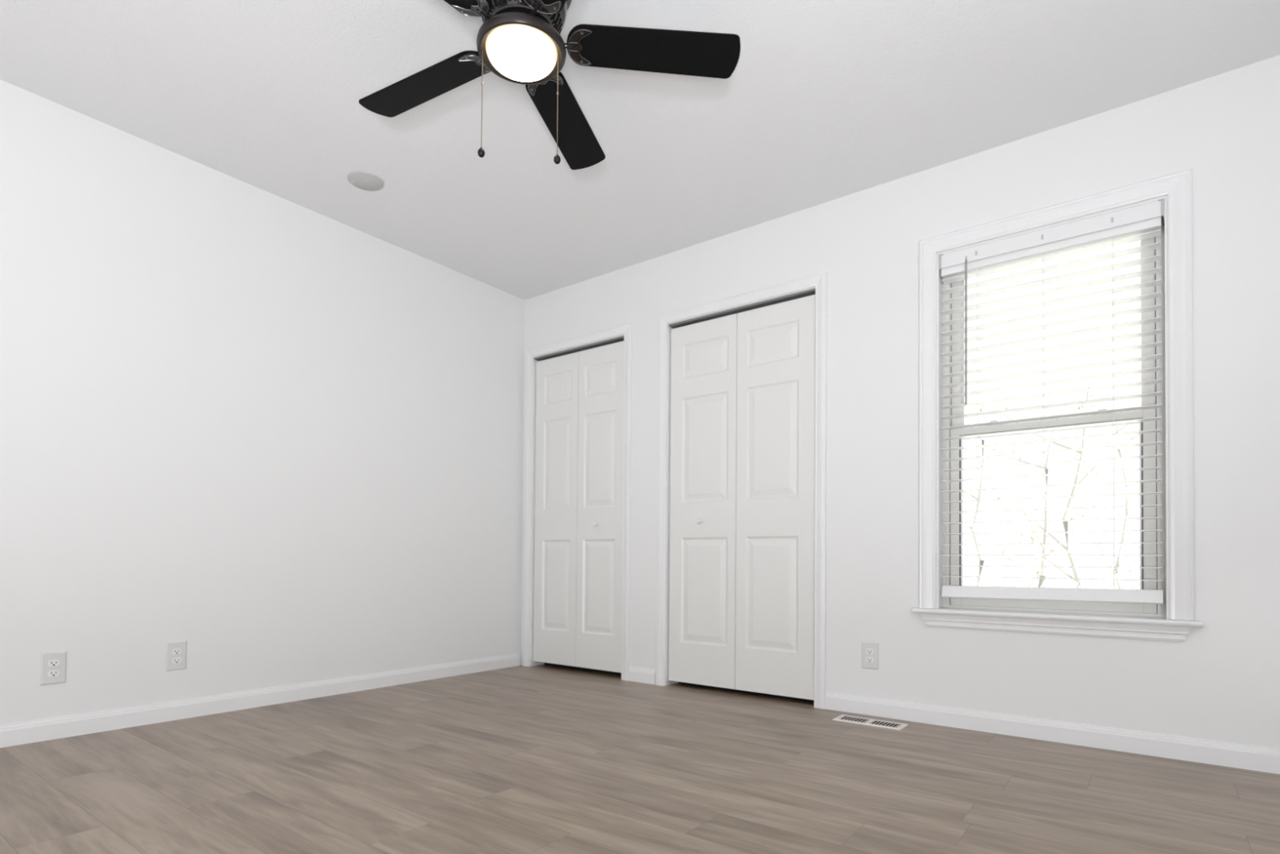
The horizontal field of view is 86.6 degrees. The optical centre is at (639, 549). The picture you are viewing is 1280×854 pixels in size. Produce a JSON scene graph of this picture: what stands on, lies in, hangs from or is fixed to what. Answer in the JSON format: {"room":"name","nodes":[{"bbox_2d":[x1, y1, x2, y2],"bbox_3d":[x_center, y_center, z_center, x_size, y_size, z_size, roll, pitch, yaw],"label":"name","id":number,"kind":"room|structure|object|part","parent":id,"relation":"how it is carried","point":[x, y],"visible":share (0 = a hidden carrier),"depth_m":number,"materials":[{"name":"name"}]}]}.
{"room":"empty bedroom","nodes":[
{"label":"empty bedroom","id":0,"kind":"room"},
{"bbox_2d":[0,79,524,724],"bbox_3d":[-2.309,-0.497,2.620,0.120,2.440,4.900,0,-1,37],"label":"wall","id":1,"kind":"structure","parent":0,"point":[280,439],"depth_m":3.07,"materials":[{"name":"paint"}]},
{"bbox_2d":[40,650,66,684],"bbox_3d":[-2.242,0.452,2.596,0.008,0.122,0.077,0,-1,37],"label":"wall outlet","id":2,"kind":"object","parent":1,"relation":"attached to","point":[52,664],"visible":1,"depth_m":2.59,"materials":[{"name":"plastic"}]},
{"bbox_2d":[47,669,59,676],"bbox_3d":[-2.240,0.472,2.595,0.002,0.025,0.034,0,-1,37],"label":"socket","id":3,"kind":"object","parent":2,"relation":"attached to","point":[51,673],"depth_m":2.59,"materials":[{"name":"plastic"}]},
{"bbox_2d":[48,659,59,666],"bbox_3d":[-2.239,0.433,2.595,0.002,0.025,0.034,0,-1,37],"label":"socket","id":4,"kind":"object","parent":2,"relation":"attached to","point":[51,662],"depth_m":2.59,"materials":[{"name":"plastic"}]},
{"bbox_2d":[165,640,186,671],"bbox_3d":[-1.994,0.457,2.923,0.008,0.122,0.077,0,-1,37],"label":"wall outlet","id":5,"kind":"object","parent":1,"relation":"attached to","point":[175,651],"visible":1,"depth_m":2.92,"materials":[{"name":"plastic"}]},
{"bbox_2d":[172,657,181,663],"bbox_3d":[-1.992,0.476,2.921,0.002,0.025,0.034,0,-1,37],"label":"socket","id":6,"kind":"object","parent":5,"relation":"attached to","point":[175,660],"depth_m":2.92,"materials":[{"name":"plastic"}]},
{"bbox_2d":[172,648,181,654],"bbox_3d":[-1.992,0.437,2.922,0.002,0.025,0.034,0,-1,37],"label":"socket","id":7,"kind":"object","parent":5,"relation":"attached to","point":[175,651],"depth_m":2.92,"materials":[{"name":"plastic"}]},
{"bbox_2d":[0,653,519,747],"bbox_3d":[-2.271,0.681,2.553,0.012,0.082,4.881,0,-1,37],"label":"baseboard","id":8,"kind":"structure","parent":1,"relation":"attached to","point":[12,734],"depth_m":3.06,"materials":[{"name":"paint"}]},
{"bbox_2d":[0,0,1279,299],"bbox_3d":[-0.366,-1.779,1.259,4.870,0.131,5.030,0,-1,37],"label":"ceiling","id":9,"kind":"structure","parent":0,"point":[823,101],"depth_m":2.57,"materials":[{"name":"paint"}]},
{"bbox_2d":[358,0,740,169],"bbox_3d":[-0.390,-1.434,2.049,1.275,0.555,1.293,0,-1,37],"label":"ceiling fan","id":10,"kind":"object","parent":9,"relation":"hanging from","point":[520,42],"visible":1,"depth_m":2.09,"materials":[{"name":"black wood"}]},
{"bbox_3d":[-0.706,-1.536,2.248,0.534,0.006,0.147,0,10,29],"label":"blade","id":11,"kind":"part","parent":10,"relation":"part of","materials":[{"name":"black wood"}]},
{"bbox_3d":[-0.615,-1.544,1.745,0.147,0.006,0.534,15,8,39],"label":"blade","id":12,"kind":"part","parent":10,"relation":"part of","materials":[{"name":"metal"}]},
{"bbox_3d":[-0.474,-1.187,2.031,0.022,0.029,0.022,0,-1,37],"label":"pull knob","id":13,"kind":"part","parent":10,"relation":"part of","materials":[{"name":"black metal"}]},
{"bbox_3d":[-0.473,-1.347,2.034,0.005,0.300,0.005,0,-1,15],"label":"pull chain","id":14,"kind":"part","parent":10,"relation":"part of","materials":[{"name":"brown metal"}]},
{"bbox_3d":[-0.357,-1.479,2.051,0.214,0.050,0.214,0,-1,37],"label":"lamp glass","id":15,"kind":"part","parent":10,"relation":"part of","materials":[{"name":"white glass"}]},
{"bbox_3d":[-0.182,-1.541,1.691,0.147,0.006,0.534,14,-7,-25],"label":"blade","id":16,"kind":"part","parent":10,"relation":"part of","materials":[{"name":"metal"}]},
{"bbox_3d":[-0.248,-1.170,2.037,0.022,0.029,0.022,0,-1,37],"label":"pull knob","id":17,"kind":"part","parent":10,"relation":"part of","materials":[{"name":"black metal"}]},
{"bbox_3d":[-0.247,-1.337,2.039,0.005,0.315,0.005,0,-1,15],"label":"pull chain","id":18,"kind":"part","parent":10,"relation":"part of","materials":[{"name":"brown metal"}]},
{"bbox_3d":[-0.262,-1.529,2.441,0.147,0.006,0.534,-12,-4,13],"label":"blade","id":19,"kind":"part","parent":10,"relation":"part of","materials":[{"name":"black wood"}]},
{"bbox_3d":[0.043,-1.533,2.090,0.534,0.006,0.147,1,-12,-5],"label":"blade","id":20,"kind":"part","parent":10,"relation":"part of","materials":[{"name":"black wood"}]},
{"bbox_2d":[0,663,1279,853],"bbox_3d":[-0.386,0.775,1.216,4.870,0.120,5.030,0,-1,37],"label":"floor","id":21,"kind":"structure","parent":0,"point":[544,758],"depth_m":2.13,"materials":[{"name":"beige wood"}]},
{"bbox_2d":[831,714,907,729],"bbox_3d":[1.004,0.753,2.970,0.292,0.005,0.118,0,-1,37],"label":"floor vent","id":22,"kind":"object","parent":21,"relation":"in","point":[860,720],"visible":1,"depth_m":2.96,"materials":[{"name":"white metal"}]},
{"bbox_2d":[839,715,900,727],"bbox_3d":[1.004,0.751,2.970,0.241,0.001,0.084,0,-1,37],"label":"grille","id":23,"kind":"object","parent":22,"relation":"attached to","point":[860,720],"depth_m":2.97,"materials":[{"name":"white metal"}]},
{"bbox_2d":[544,662,813,701],"bbox_3d":[0.342,-0.449,4.231,2.400,2.520,0.610,0,-1,37],"label":"wall","id":24,"kind":"structure","parent":0,"point":[545,663],"depth_m":4.21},
{"bbox_2d":[520,55,1279,748],"bbox_3d":[1.103,-0.456,3.190,4.870,2.450,0.130,0,-1,37],"label":"wall","id":25,"kind":"structure","parent":0,"point":[1221,682],"depth_m":2.79,"materials":[{"name":"paint"}]},
{"bbox_2d":[522,322,632,680],"bbox_3d":[-0.412,-0.283,4.241,0.890,2.096,0.018,0,-1,37],"label":"trim","id":26,"kind":"structure","parent":25,"relation":"attached to","point":[626,330],"depth_m":4.07,"materials":[{"name":"paint"}]},
{"bbox_2d":[533,335,623,672],"bbox_3d":[-0.394,-0.269,4.264,0.768,2.002,0.068,0,-1,37],"label":"door","id":27,"kind":"structure","parent":25,"relation":"in","point":[580,399],"depth_m":4.25,"materials":[{"name":"paint"}]},
{"bbox_3d":[-0.272,-0.156,4.147,0.030,0.030,0.034,0,-1,37],"label":"knob","id":28,"kind":"part","parent":27,"relation":"part of","materials":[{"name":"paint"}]},
{"bbox_2d":[655,271,826,708],"bbox_3d":[0.494,-0.287,3.554,0.994,2.096,0.018,0,-1,37],"label":"trim","id":29,"kind":"structure","parent":25,"relation":"attached to","point":[819,281],"depth_m":3.31,"materials":[{"name":"paint"}]},
{"bbox_2d":[668,288,815,699],"bbox_3d":[0.512,-0.271,3.577,0.872,2.007,0.068,0,-1,37],"label":"door","id":30,"kind":"structure","parent":25,"relation":"in","point":[742,518],"depth_m":3.55,"materials":[{"name":"paint"}]},
{"bbox_3d":[0.325,-0.156,3.695,0.030,0.030,0.034,0,-1,37],"label":"knob","id":31,"kind":"part","parent":30,"relation":"part of","materials":[{"name":"paint"}]},
{"bbox_2d":[862,641,878,669],"bbox_3d":[1.056,0.486,3.118,0.077,0.122,0.008,0,-1,37],"label":"wall outlet","id":32,"kind":"object","parent":25,"relation":"attached to","point":[869,649],"visible":1,"depth_m":3.12,"materials":[{"name":"plastic"}]},
{"bbox_2d":[866,657,873,662],"bbox_3d":[1.054,0.505,3.115,0.034,0.025,0.002,0,-1,37],"label":"socket","id":33,"kind":"object","parent":32,"relation":"attached to","point":[868,660],"depth_m":3.11,"materials":[{"name":"plastic"}]},
{"bbox_2d":[866,648,873,653],"bbox_3d":[1.054,0.466,3.116,0.034,0.025,0.002,0,-1,37],"label":"socket","id":34,"kind":"object","parent":32,"relation":"attached to","point":[868,651],"depth_m":3.11,"materials":[{"name":"plastic"}]},
{"bbox_2d":[628,666,1279,773],"bbox_3d":[1.464,0.715,2.800,3.832,0.082,0.012,0,-1,37],"label":"baseboard","id":35,"kind":"structure","parent":25,"relation":"attached to","point":[1260,758],"depth_m":2.65,"materials":[{"name":"paint"}]},
{"bbox_2d":[911,168,1202,641],"bbox_3d":[1.640,-0.517,2.760,0.982,1.703,0.169,0,-1,37],"label":"window","id":36,"kind":"structure","parent":25,"relation":"in","point":[1150,621],"depth_m":2.62,"materials":[{"name":"paint"}]},
{"bbox_2d":[938,198,1164,604],"bbox_3d":[1.635,-0.541,2.753,0.782,1.497,0.079,0,-1,37],"label":"window blind","id":37,"kind":"object","parent":36,"relation":"attached to","point":[1148,228],"visible":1,"depth_m":2.73,"materials":[{"name":"white plastic"}]},
{"bbox_3d":[1.447,-0.521,2.906,0.001,1.357,0.054,0,-1,37],"label":"ladder cord","id":38,"kind":"part","parent":37,"relation":"part of","materials":[{"name":"white fabric"}]},
{"bbox_3d":[1.641,-0.522,2.759,0.001,1.357,0.054,0,-1,37],"label":"ladder cord","id":39,"kind":"part","parent":37,"relation":"part of","materials":[{"name":"white fabric"}]},
{"bbox_3d":[1.630,0.179,2.745,0.766,0.052,0.016,-1,-15,37],"label":"rail","id":40,"kind":"part","parent":37,"relation":"part of","materials":[{"name":"white plastic"}]},
{"bbox_3d":[1.826,-0.523,2.619,0.001,1.357,0.054,0,-1,37],"label":"ladder cord","id":41,"kind":"part","parent":37,"relation":"part of","materials":[{"name":"white fabric"}]},
{"bbox_3d":[1.687,-0.875,2.824,0.726,0.762,0.016,0,-1,37],"label":"sash","id":42,"kind":"part","parent":36,"relation":"part of","materials":[{"name":"plastic"}]},
{"bbox_3d":[1.667,-0.144,2.793,0.726,0.777,0.016,0,-1,37],"label":"sash","id":43,"kind":"part","parent":36,"relation":"part of","materials":[{"name":"glass"}]},
{"bbox_3d":[1.674,-0.515,2.804,0.782,1.547,0.054,0,-1,37],"label":"frame","id":44,"kind":"part","parent":36,"relation":"part of","materials":[{"name":"plastic"}]},
{"label":"outside","id":45,"kind":"structure","parent":0,"visible":0},
{"bbox_3d":[10.538,1.688,17.808,30.000,0.020,33.100,0,-1,37],"label":"ground","id":46,"kind":"structure","parent":45,"visible":0},
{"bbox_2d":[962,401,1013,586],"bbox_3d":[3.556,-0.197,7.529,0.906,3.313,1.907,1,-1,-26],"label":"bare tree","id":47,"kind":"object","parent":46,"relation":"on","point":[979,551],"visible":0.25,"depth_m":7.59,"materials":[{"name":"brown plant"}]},
{"bbox_2d":[964,417,1093,586],"bbox_3d":[5.590,-0.189,9.789,1.762,3.417,1.027,0,-1,5],"label":"bare tree","id":48,"kind":"object","parent":46,"relation":"on","point":[1046,537],"visible":0.53,"depth_m":9.62,"materials":[{"name":"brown plant"}]},
{"bbox_2d":[986,386,1140,589],"bbox_3d":[4.769,-0.193,7.389,1.778,3.318,0.890,0,-1,27],"label":"bare tree","id":49,"kind":"object","parent":46,"relation":"on","point":[1076,571],"visible":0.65,"depth_m":7.37,"materials":[{"name":"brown plant"}]},
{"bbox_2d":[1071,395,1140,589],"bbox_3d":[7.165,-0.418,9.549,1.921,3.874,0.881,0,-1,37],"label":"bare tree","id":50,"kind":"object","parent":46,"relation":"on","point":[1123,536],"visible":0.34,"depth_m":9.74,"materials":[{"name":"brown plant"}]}
]}

